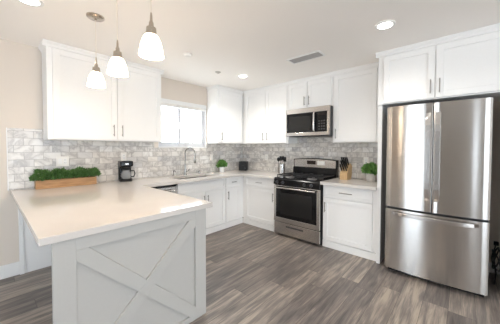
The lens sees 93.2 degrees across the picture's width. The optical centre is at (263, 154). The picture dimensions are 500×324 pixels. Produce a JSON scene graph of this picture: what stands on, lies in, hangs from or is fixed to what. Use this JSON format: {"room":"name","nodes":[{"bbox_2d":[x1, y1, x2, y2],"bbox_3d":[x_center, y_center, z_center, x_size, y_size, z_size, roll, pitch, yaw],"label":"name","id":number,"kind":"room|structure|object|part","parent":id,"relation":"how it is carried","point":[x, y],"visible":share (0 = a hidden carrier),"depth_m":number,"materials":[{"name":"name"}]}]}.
{"room":"kitchen","nodes":[
{"label":"kitchen","id":0,"kind":"room"},
{"bbox_2d":[0,39,229,265],"bbox_3d":[-2.595,0.045,2.679,0.150,2.481,6.800,1,2,40],"label":"wall","id":1,"kind":"structure","parent":0,"point":[21,99],"depth_m":2.52,"materials":[{"name":"paint"}]},
{"bbox_2d":[6,127,8,190],"bbox_3d":[-2.672,0.046,2.464,0.013,0.660,0.008,1,2,40],"label":"trim","id":2,"kind":"structure","parent":1,"relation":"attached to","point":[6,127],"depth_m":2.46,"materials":[{"name":"white paint"}]},
{"bbox_2d":[0,261,19,279],"bbox_3d":[-3.635,1.248,1.364,0.015,0.140,3.105,1,2,40],"label":"baseboard","id":3,"kind":"structure","parent":1,"relation":"attached to","point":[12,269],"depth_m":2.49,"materials":[{"name":"white paint"}]},
{"bbox_2d":[18,209,24,274],"bbox_3d":[-2.611,0.853,2.545,0.032,0.874,0.035,1,2,40],"label":"trim","id":4,"kind":"structure","parent":1,"relation":"attached to","point":[20,218],"depth_m":2.54,"materials":[{"name":"white paint"}]},
{"bbox_2d":[23,218,50,272],"bbox_3d":[-2.506,0.849,2.678,0.020,0.874,0.305,1,2,40],"label":"panel","id":5,"kind":"object","parent":1,"relation":"attached to","point":[36,257],"visible":0.29,"depth_m":2.62,"materials":[{"name":"white paint"}]},
{"bbox_2d":[38,39,163,141],"bbox_3d":[-1.955,-0.689,3.008,0.348,1.025,1.281,1,2,40],"label":"upper cabinet","id":6,"kind":"object","parent":1,"relation":"attached to","point":[128,109],"visible":0.88,"depth_m":2.77,"materials":[{"name":"white paint"}]},
{"bbox_3d":[-2.027,-0.655,2.721,0.020,0.948,0.603,1,2,40],"label":"door","id":7,"kind":"part","parent":6,"relation":"part of","materials":[{"name":"white paint"}]},
{"bbox_3d":[-1.962,-1.172,3.002,0.326,0.056,1.281,1,2,40],"label":"crown molding","id":8,"kind":"part","parent":6,"relation":"part of","materials":[{"name":"white paint"}]},
{"bbox_3d":[-1.650,-0.665,3.166,0.020,0.948,0.551,1,2,40],"label":"door","id":9,"kind":"part","parent":6,"relation":"part of","materials":[{"name":"white paint"}]},
{"bbox_2d":[7,128,242,190],"bbox_3d":[-1.554,0.016,3.782,0.010,0.657,3.450,1,2,40],"label":"backsplash","id":10,"kind":"structure","parent":1,"relation":"attached to","point":[28,151],"depth_m":3.15,"materials":[{"name":"tile"}]},
{"bbox_2d":[56,156,68,165],"bbox_3d":[-2.378,0.078,2.797,0.010,0.116,0.116,1,2,40],"label":"wall switch","id":11,"kind":"object","parent":10,"relation":"attached to","point":[62,160],"visible":1,"depth_m":2.80,"materials":[{"name":"white plastic"}]},
{"bbox_2d":[121,152,126,160],"bbox_3d":[-1.951,0.026,3.300,0.009,0.116,0.070,1,2,40],"label":"wall outlet","id":12,"kind":"object","parent":10,"relation":"attached to","point":[123,154],"visible":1,"depth_m":3.29,"materials":[{"name":"white plastic"}]},
{"bbox_2d":[158,108,206,147],"bbox_3d":[-1.378,-0.508,4.044,0.118,0.777,0.895,1,2,40],"label":"window","id":13,"kind":"structure","parent":1,"relation":"in","point":[178,144],"depth_m":4.04,"materials":[{"name":"plastic"}]},
{"bbox_3d":[-1.553,-0.511,3.890,0.024,0.695,0.365,1,2,40],"label":"sash","id":14,"kind":"part","parent":13,"relation":"part of","materials":[{"name":"plastic"}]},
{"bbox_3d":[-1.353,-0.128,4.031,0.048,0.018,0.895,1,2,40],"label":"sill","id":15,"kind":"part","parent":13,"relation":"part of","materials":[{"name":"white paint"}]},
{"bbox_3d":[-1.280,-0.517,4.173,0.024,0.695,0.500,1,2,40],"label":"sash","id":16,"kind":"part","parent":13,"relation":"part of","materials":[{"name":"plastic"}]},
{"bbox_2d":[161,98,205,111],"bbox_3d":[-1.349,-0.838,4.011,0.048,0.113,0.885,1,2,40],"label":"roller shade","id":17,"kind":"object","parent":1,"relation":"attached to","point":[164,102],"visible":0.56,"depth_m":3.98,"materials":[{"name":"white fabric"}]},
{"bbox_2d":[206,84,242,143],"bbox_3d":[-0.712,-0.724,4.471,0.348,1.025,0.646,1,2,40],"label":"upper cabinet","id":18,"kind":"object","parent":1,"relation":"attached to","point":[224,104],"visible":1,"depth_m":4.32,"materials":[{"name":"white paint"}]},
{"bbox_3d":[-0.719,-1.207,4.466,0.326,0.056,0.646,1,2,40],"label":"crown molding","id":19,"kind":"part","parent":18,"relation":"part of","materials":[{"name":"white paint"}]},
{"bbox_3d":[-0.594,-0.695,4.409,0.020,0.948,0.555,1,2,40],"label":"door","id":20,"kind":"part","parent":18,"relation":"part of","materials":[{"name":"white paint"}]},
{"bbox_2d":[0,0,499,90],"bbox_3d":[0.515,-1.164,0.008,8.300,0.100,6.800,1,2,40],"label":"ceiling","id":21,"kind":"structure","parent":0,"point":[255,39],"depth_m":2.22,"materials":[{"name":"paint"}]},
{"bbox_2d":[18,0,43,6],"bbox_3d":[-1.770,-1.164,1.782,0.170,0.007,0.170,1,2,40],"label":"recessed light","id":22,"kind":"object","parent":21,"relation":"in","point":[35,3],"visible":1,"depth_m":1.81,"materials":[{"name":"white paint"}]},
{"bbox_2d":[86,12,105,87],"bbox_3d":[-1.424,-0.878,2.009,0.132,0.589,0.132,1,2,40],"label":"pendant lamp","id":23,"kind":"object","parent":21,"relation":"hanging from","point":[95,79],"visible":1,"depth_m":1.99,"materials":[{"name":"white glass"}]},
{"bbox_2d":[92,57,100,72],"bbox_3d":[-1.425,-0.764,2.012,0.066,0.130,0.066,1,2,40],"label":"socket","id":24,"kind":"object","parent":23,"relation":"attached to","point":[95,69],"depth_m":2.00,"materials":[{"name":"silver metal"}]},
{"bbox_3d":[-1.425,-0.644,2.015,0.132,0.120,0.132,1,2,40],"label":"lamp shade","id":25,"kind":"part","parent":23,"relation":"part of","materials":[{"name":"white glass"}]},
{"bbox_2d":[107,19,127,76],"bbox_3d":[-1.042,-0.868,1.684,0.132,0.589,0.132,1,2,40],"label":"pendant lamp","id":26,"kind":"object","parent":21,"relation":"hanging from","point":[117,67],"visible":1,"depth_m":1.66,"materials":[{"name":"white glass"}]},
{"bbox_2d":[112,40,122,57],"bbox_3d":[-1.042,-0.754,1.687,0.066,0.130,0.066,1,2,40],"label":"socket","id":27,"kind":"object","parent":26,"relation":"attached to","point":[116,54],"depth_m":1.67,"materials":[{"name":"silver metal"}]},
{"bbox_3d":[-1.042,-0.634,1.691,0.132,0.120,0.132,1,2,40],"label":"lamp shade","id":28,"kind":"part","parent":26,"relation":"part of","materials":[{"name":"white glass"}]},
{"bbox_2d":[139,10,163,59],"bbox_3d":[-0.638,-0.858,1.342,0.132,0.589,0.132,1,2,40],"label":"pendant lamp","id":29,"kind":"object","parent":21,"relation":"hanging from","point":[150,48],"visible":1,"depth_m":1.32,"materials":[{"name":"white glass"}]},
{"bbox_2d":[145,12,156,34],"bbox_3d":[-0.639,-0.743,1.345,0.066,0.130,0.066,1,2,40],"label":"socket","id":30,"kind":"object","parent":29,"relation":"attached to","point":[150,30],"depth_m":1.33,"materials":[{"name":"silver metal"}]},
{"bbox_3d":[-0.639,-0.623,1.348,0.132,0.120,0.132,1,2,40],"label":"lamp shade","id":31,"kind":"part","parent":29,"relation":"part of","materials":[{"name":"white glass"}]},
{"bbox_2d":[184,52,191,56],"bbox_3d":[-0.892,-1.180,2.795,0.100,0.024,0.100,1,2,40],"label":"smoke detector","id":32,"kind":"object","parent":21,"relation":"attached to","point":[186,54],"visible":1,"depth_m":2.77,"materials":[{"name":"white plastic"}]},
{"bbox_2d":[238,74,247,77],"bbox_3d":[-0.313,-1.209,3.637,0.170,0.007,0.170,1,2,40],"label":"recessed light","id":33,"kind":"object","parent":21,"relation":"in","point":[240,75],"visible":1,"depth_m":3.64,"materials":[{"name":"white glass"}]},
{"bbox_2d":[286,50,325,63],"bbox_3d":[0.513,-1.184,2.880,0.450,0.011,0.170,1,2,40],"label":"ceiling vent","id":34,"kind":"object","parent":21,"relation":"in","point":[315,54],"visible":1,"depth_m":2.87,"materials":[{"name":"white metal"}]},
{"bbox_2d":[375,20,395,29],"bbox_3d":[1.096,-1.164,2.125,0.170,0.007,0.170,1,2,40],"label":"recessed light","id":35,"kind":"object","parent":21,"relation":"in","point":[386,24],"visible":1,"depth_m":2.12,"materials":[{"name":"white glass"}]},
{"bbox_2d":[0,217,499,323],"bbox_3d":[0.506,1.416,0.077,8.300,0.100,6.800,1,2,40],"label":"floor","id":36,"kind":"structure","parent":0,"point":[255,275],"depth_m":2.25,"materials":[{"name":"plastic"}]},
{"bbox_2d":[51,209,205,323],"bbox_3d":[-1.547,0.864,2.237,2.011,0.874,0.948,1,2,40],"label":"base cabinet","id":37,"kind":"object","parent":36,"relation":"on","point":[151,272],"visible":0.86,"depth_m":1.54,"materials":[{"name":"white paint"}]},
{"bbox_2d":[10,170,280,246],"bbox_3d":[-0.772,0.385,3.134,2.034,0.040,3.438,1,2,40],"label":"countertop","id":38,"kind":"structure","parent":37,"relation":"on","point":[52,215],"depth_m":1.88,"materials":[{"name":"white stone"}]},
{"bbox_2d":[28,166,101,189],"bbox_3d":[-2.305,0.255,2.775,0.212,0.228,0.662,1,2,40],"label":"planter box","id":39,"kind":"object","parent":38,"relation":"on","point":[77,176],"visible":1,"depth_m":2.72,"materials":[{"name":"brown wood"}]},
{"bbox_2d":[118,160,135,181],"bbox_3d":[-1.873,0.221,3.239,0.184,0.275,0.190,-1,2,-42],"label":"coffee maker","id":40,"kind":"object","parent":38,"relation":"on","point":[124,167],"visible":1,"depth_m":3.20,"materials":[{"name":"black plastic"}]},
{"bbox_2d":[184,147,195,174],"bbox_3d":[-1.218,0.107,3.908,0.246,0.470,0.107,1,2,40],"label":"faucet","id":41,"kind":"object","parent":38,"relation":"on","point":[185,171],"visible":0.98,"depth_m":3.94,"materials":[{"name":"metal"}]},
{"bbox_2d":[216,159,227,171],"bbox_3d":[-0.787,0.203,4.497,0.220,0.250,0.218,1,2,40],"label":"potted plant","id":42,"kind":"object","parent":38,"relation":"on","point":[221,164],"visible":0.99,"depth_m":4.46,"materials":[{"name":"green plant"}]},
{"bbox_2d":[239,161,247,170],"bbox_3d":[-0.407,0.227,4.830,0.170,0.186,0.150,0,2,10],"label":"toaster","id":43,"kind":"object","parent":38,"relation":"on","point":[243,165],"visible":0.96,"depth_m":4.78,"materials":[{"name":"black plastic"}]},
{"bbox_2d":[278,164,284,173],"bbox_3d":[0.333,0.251,4.265,0.132,0.175,0.132,1,2,40],"label":"utensil holder","id":44,"kind":"object","parent":38,"relation":"on","point":[281,167],"visible":0.94,"depth_m":4.21,"materials":[{"name":"silver metal"}]},
{"bbox_2d":[151,184,176,193],"bbox_3d":[-1.587,0.840,3.266,0.620,0.868,0.558,1,2,40],"label":"dishwasher","id":45,"kind":"object","parent":36,"relation":"on","point":[170,188],"visible":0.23,"depth_m":3.20,"materials":[{"name":"silver metal"}]},
{"bbox_3d":[-1.400,0.425,3.097,0.036,0.028,0.558,1,2,40],"label":"control panel","id":46,"kind":"part","parent":45,"relation":"part of","materials":[{"name":"black ceramic"}]},
{"bbox_3d":[-1.401,0.806,3.107,0.036,0.725,0.558,1,2,40],"label":"door","id":47,"kind":"part","parent":45,"relation":"part of","materials":[{"name":"silver metal"}]},
{"bbox_2d":[177,178,224,234],"bbox_3d":[-1.128,0.823,3.831,0.606,0.874,0.889,1,2,40],"label":"base cabinet","id":48,"kind":"object","parent":36,"relation":"on","point":[213,191],"visible":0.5,"depth_m":3.78,"materials":[{"name":"white paint"}]},
{"bbox_3d":[-1.060,0.871,3.512,0.020,0.585,0.466,1,2,40],"label":"door","id":49,"kind":"part","parent":48,"relation":"part of","materials":[{"name":"white paint"}]},
{"bbox_3d":[-0.929,0.483,3.655,0.020,0.160,0.868,1,2,40],"label":"drawer","id":50,"kind":"part","parent":48,"relation":"part of","materials":[{"name":"white paint"}]},
{"bbox_3d":[-0.777,0.863,3.845,0.020,0.585,0.396,1,2,40],"label":"door","id":51,"kind":"part","parent":48,"relation":"part of","materials":[{"name":"white paint"}]},
{"bbox_2d":[225,176,242,228],"bbox_3d":[-0.522,0.806,4.544,0.606,0.874,0.981,1,2,40],"label":"base cabinet","id":52,"kind":"object","parent":36,"relation":"on","point":[233,185],"visible":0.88,"depth_m":4.14,"materials":[{"name":"white paint"}]},
{"bbox_3d":[-0.528,0.856,4.139,0.020,0.585,0.335,1,2,40],"label":"door","id":53,"kind":"part","parent":52,"relation":"part of","materials":[{"name":"white paint"}]},
{"bbox_3d":[-0.526,0.472,4.128,0.020,0.160,0.335,1,2,40],"label":"drawer","id":54,"kind":"part","parent":52,"relation":"part of","materials":[{"name":"white paint"}]},
{"bbox_2d":[243,176,274,231],"bbox_3d":[0.086,0.815,4.274,0.778,0.874,0.606,1,2,40],"label":"base cabinet","id":55,"kind":"object","parent":36,"relation":"on","point":[258,193],"visible":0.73,"depth_m":4.07,"materials":[{"name":"white paint"}]},
{"bbox_3d":[-0.058,0.476,4.047,0.690,0.160,0.020,1,2,40],"label":"drawer","id":56,"kind":"part","parent":55,"relation":"part of","materials":[{"name":"white paint"}]},
{"bbox_3d":[-0.059,0.860,4.057,0.690,0.585,0.020,1,2,40],"label":"door","id":57,"kind":"part","parent":55,"relation":"part of","materials":[{"name":"white paint"}]},
{"bbox_2d":[274,158,338,244],"bbox_3d":[0.656,0.665,3.717,0.794,1.207,0.692,1,2,40],"label":"range","id":58,"kind":"object","parent":36,"relation":"on","point":[298,194],"visible":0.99,"depth_m":3.53,"materials":[{"name":"silver metal"}]},
{"bbox_3d":[0.451,0.510,3.471,0.694,0.024,0.058,1,2,40],"label":"oven handle","id":59,"kind":"part","parent":58,"relation":"part of","materials":[{"name":"silver metal"}]},
{"bbox_3d":[0.482,0.735,3.514,0.704,0.488,0.035,1,2,40],"label":"door glass","id":60,"kind":"part","parent":58,"relation":"part of","materials":[{"name":"black glass"}]},
{"bbox_3d":[0.483,1.149,3.528,0.786,0.180,0.028,1,2,40],"label":"storage drawer","id":61,"kind":"part","parent":58,"relation":"part of","materials":[{"name":"silver metal"}]},
{"bbox_3d":[0.481,0.764,3.514,0.786,0.570,0.038,1,2,40],"label":"oven door","id":62,"kind":"part","parent":58,"relation":"part of","materials":[{"name":"silver metal"}]},
{"bbox_3d":[0.484,0.424,3.508,0.790,0.100,0.065,1,2,40],"label":"control panel","id":63,"kind":"part","parent":58,"relation":"part of","materials":[{"name":"metal"}]},
{"bbox_2d":[275,175,333,181],"bbox_3d":[0.670,0.365,3.725,0.794,0.017,0.590,1,2,40],"label":"cooktop","id":64,"kind":"object","parent":58,"relation":"in","point":[279,178],"depth_m":3.58,"materials":[{"name":"black metal"}]},
{"bbox_3d":[0.935,0.137,3.832,0.130,0.070,0.001,1,2,40],"label":"button plate","id":65,"kind":"part","parent":58,"relation":"part of","materials":[{"name":"white plastic"}]},
{"bbox_2d":[322,185,376,260],"bbox_3d":[1.267,0.846,3.271,0.710,0.874,0.606,1,2,40],"label":"base cabinet","id":66,"kind":"object","parent":36,"relation":"on","point":[349,214],"visible":0.84,"depth_m":3.05,"materials":[{"name":"white paint"}]},
{"bbox_3d":[1.084,0.505,3.078,0.643,0.160,0.020,1,2,40],"label":"drawer","id":67,"kind":"part","parent":66,"relation":"part of","materials":[{"name":"white paint"}]},
{"bbox_3d":[1.083,0.890,3.088,0.643,0.585,0.020,1,2,40],"label":"door","id":68,"kind":"part","parent":66,"relation":"part of","materials":[{"name":"white paint"}]},
{"bbox_2d":[320,177,376,190],"bbox_3d":[1.255,0.388,3.245,0.712,0.040,0.644,1,2,40],"label":"countertop","id":69,"kind":"structure","parent":66,"relation":"on","point":[351,183],"depth_m":3.08,"materials":[{"name":"white stone"}]},
{"bbox_2d":[340,163,351,179],"bbox_3d":[1.221,0.245,3.488,0.110,0.234,0.185,1,2,40],"label":"knife block","id":70,"kind":"object","parent":69,"relation":"on","point":[344,175],"visible":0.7,"depth_m":3.44,"materials":[{"name":"brown wood"}]},
{"bbox_2d":[361,162,376,181],"bbox_3d":[1.490,0.229,3.258,0.291,0.280,0.266,1,2,40],"label":"potted plant","id":71,"kind":"object","parent":69,"relation":"on","point":[370,169],"visible":0.95,"depth_m":3.21,"materials":[{"name":"green plant"}]},
{"bbox_3d":[1.486,0.311,3.261,0.132,0.115,0.132,1,2,40],"label":"pot","id":72,"kind":"part","parent":71,"relation":"part of","materials":[{"name":"white ceramic"}]},
{"bbox_2d":[376,105,386,263],"bbox_3d":[1.559,0.353,3.015,0.044,1.876,0.590,1,2,40],"label":"panel","id":73,"kind":"object","parent":36,"relation":"on","point":[382,110],"visible":0.75,"depth_m":2.81,"materials":[{"name":"white paint"}]},
{"bbox_3d":[1.561,0.352,3.017,0.041,1.876,0.584,1,2,40],"label":"panel","id":74,"kind":"part","parent":73,"relation":"part of","materials":[{"name":"white paint"}]},
{"bbox_2d":[385,97,492,296],"bbox_3d":[1.873,0.390,2.578,0.840,1.818,0.762,1,2,40],"label":"refrigerator","id":75,"kind":"object","parent":36,"relation":"on","point":[439,154],"visible":1,"depth_m":2.27,"materials":[{"name":"silver metal"}]},
{"bbox_3d":[1.527,0.027,2.488,0.416,1.085,0.075,1,2,40],"label":"door","id":76,"kind":"part","parent":75,"relation":"part of","materials":[{"name":"silver metal"}]},
{"bbox_3d":[1.619,0.024,2.328,0.042,0.880,0.058,1,2,40],"label":"handle","id":77,"kind":"part","parent":75,"relation":"part of","materials":[{"name":"silver metal"}]},
{"bbox_3d":[1.652,0.637,2.325,0.704,0.035,0.081,1,2,40],"label":"handle","id":78,"kind":"part","parent":75,"relation":"part of","materials":[{"name":"silver metal"}]},
{"bbox_3d":[1.686,0.925,2.374,0.840,0.657,0.075,1,2,40],"label":"freezer drawer","id":79,"kind":"part","parent":75,"relation":"part of","materials":[{"name":"silver metal"}]},
{"bbox_3d":[1.678,0.026,2.277,0.042,0.880,0.058,1,2,40],"label":"handle","id":80,"kind":"part","parent":75,"relation":"part of","materials":[{"name":"silver metal"}]},
{"bbox_3d":[1.850,0.035,2.213,0.416,1.085,0.075,1,2,40],"label":"door","id":81,"kind":"part","parent":75,"relation":"part of","materials":[{"name":"silver metal"}]},
{"bbox_2d":[491,241,499,284],"bbox_3d":[2.401,1.116,2.440,0.071,0.382,0.408,1,2,40],"label":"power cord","id":82,"kind":"object","parent":36,"relation":"on","point":[494,254],"visible":1,"depth_m":2.36,"materials":[{"name":"black plastic"}]},
{"bbox_2d":[488,102,499,263],"bbox_3d":[2.663,0.065,2.577,8.000,2.481,0.150,1,2,40],"label":"wall","id":83,"kind":"structure","parent":0,"point":[494,228],"depth_m":2.58,"materials":[{"name":"paint"}]},
{"bbox_2d":[242,82,296,143],"bbox_3d":[-0.027,-0.722,4.500,1.376,1.025,0.348,1,2,40],"label":"upper cabinet","id":84,"kind":"object","parent":83,"relation":"attached to","point":[264,109],"visible":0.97,"depth_m":4.25,"materials":[{"name":"white paint"}]},
{"bbox_3d":[-0.147,-0.694,4.431,0.485,0.948,0.020,1,2,40],"label":"door","id":85,"kind":"part","parent":84,"relation":"part of","materials":[{"name":"white paint"}]},
{"bbox_3d":[-0.114,-1.203,4.384,1.376,0.056,0.032,1,2,40],"label":"crown molding","id":86,"kind":"part","parent":84,"relation":"part of","materials":[{"name":"white paint"}]},
{"bbox_3d":[0.220,-0.685,4.119,0.462,0.948,0.020,1,2,40],"label":"door","id":87,"kind":"part","parent":84,"relation":"part of","materials":[{"name":"white paint"}]},
{"bbox_2d":[243,137,377,179],"bbox_3d":[0.652,-0.011,4.178,2.858,0.705,0.010,1,2,40],"label":"backsplash","id":88,"kind":"structure","parent":83,"relation":"attached to","point":[306,147],"depth_m":4.05,"materials":[{"name":"tile"}]},
{"bbox_2d":[363,157,368,163],"bbox_3d":[1.500,0.094,3.448,0.070,0.116,0.009,1,2,40],"label":"wall outlet","id":89,"kind":"object","parent":88,"relation":"attached to","point":[366,159],"visible":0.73,"depth_m":3.44,"materials":[{"name":"white plastic"}]},
{"bbox_2d":[288,72,332,109],"bbox_3d":[0.797,-0.971,3.794,0.782,0.485,0.348,1,2,40],"label":"upper cabinet","id":90,"kind":"object","parent":83,"relation":"attached to","point":[317,90],"visible":0.87,"depth_m":3.66,"materials":[{"name":"white paint"}]},
{"bbox_3d":[0.558,-0.946,3.826,0.347,0.408,0.020,1,2,40],"label":"door","id":91,"kind":"part","parent":90,"relation":"part of","materials":[{"name":"white paint"}]},
{"bbox_2d":[286,105,332,137],"bbox_3d":[0.773,-0.507,3.766,0.762,0.437,0.441,1,2,40],"label":"microwave","id":92,"kind":"object","parent":90,"relation":"attached to","point":[317,121],"visible":0.97,"depth_m":3.60,"materials":[{"name":"silver metal"}]},
{"bbox_3d":[0.578,-0.499,3.725,0.482,0.301,0.026,1,2,40],"label":"door","id":93,"kind":"part","parent":92,"relation":"part of","materials":[{"name":"black glass"}]},
{"bbox_3d":[0.846,-0.492,3.498,0.222,0.301,0.026,1,2,40],"label":"control panel","id":94,"kind":"part","parent":92,"relation":"part of","materials":[{"name":"black ceramic"}]},
{"bbox_3d":[0.710,-1.182,3.685,0.782,0.056,0.032,1,2,40],"label":"crown molding","id":95,"kind":"part","parent":90,"relation":"part of","materials":[{"name":"white paint"}]},
{"bbox_3d":[0.847,-0.938,3.581,0.395,0.408,0.020,1,2,40],"label":"door","id":96,"kind":"part","parent":90,"relation":"part of","materials":[{"name":"white paint"}]},
{"bbox_2d":[332,62,378,142],"bbox_3d":[1.361,-0.686,3.322,0.694,1.025,0.348,1,2,40],"label":"upper cabinet","id":97,"kind":"object","parent":83,"relation":"attached to","point":[355,89],"visible":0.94,"depth_m":3.23,"materials":[{"name":"white paint"}]},
{"bbox_3d":[1.274,-1.167,3.206,0.694,0.056,0.032,1,2,40],"label":"crown molding","id":98,"kind":"part","parent":97,"relation":"part of","materials":[{"name":"white paint"}]},
{"bbox_2d":[375,23,499,107],"bbox_3d":[1.945,-0.876,2.614,1.158,0.603,0.664,1,2,40],"label":"upper cabinet","id":99,"kind":"object","parent":83,"relation":"attached to","point":[464,65],"visible":0.98,"depth_m":2.35,"materials":[{"name":"white paint"}]},
{"bbox_3d":[1.566,-0.850,2.558,0.478,0.526,0.020,1,2,40],"label":"door","id":100,"kind":"part","parent":99,"relation":"part of","materials":[{"name":"white paint"}]},
{"bbox_3d":[1.953,-1.149,2.615,1.158,0.056,0.642,1,2,40],"label":"crown molding","id":101,"kind":"part","parent":99,"relation":"part of","materials":[{"name":"white paint"}]},
{"bbox_3d":[1.966,-0.839,2.218,0.552,0.526,0.020,1,2,40],"label":"door","id":102,"kind":"part","parent":99,"relation":"part of","materials":[{"name":"white paint"}]},
{"bbox_2d":[488,262,499,274],"bbox_3d":[2.179,1.241,2.908,1.070,0.110,0.015,1,2,40],"label":"baseboard","id":103,"kind":"structure","parent":83,"relation":"attached to","point":[490,269],"depth_m":2.61,"materials":[{"name":"white paint"}]}
]}

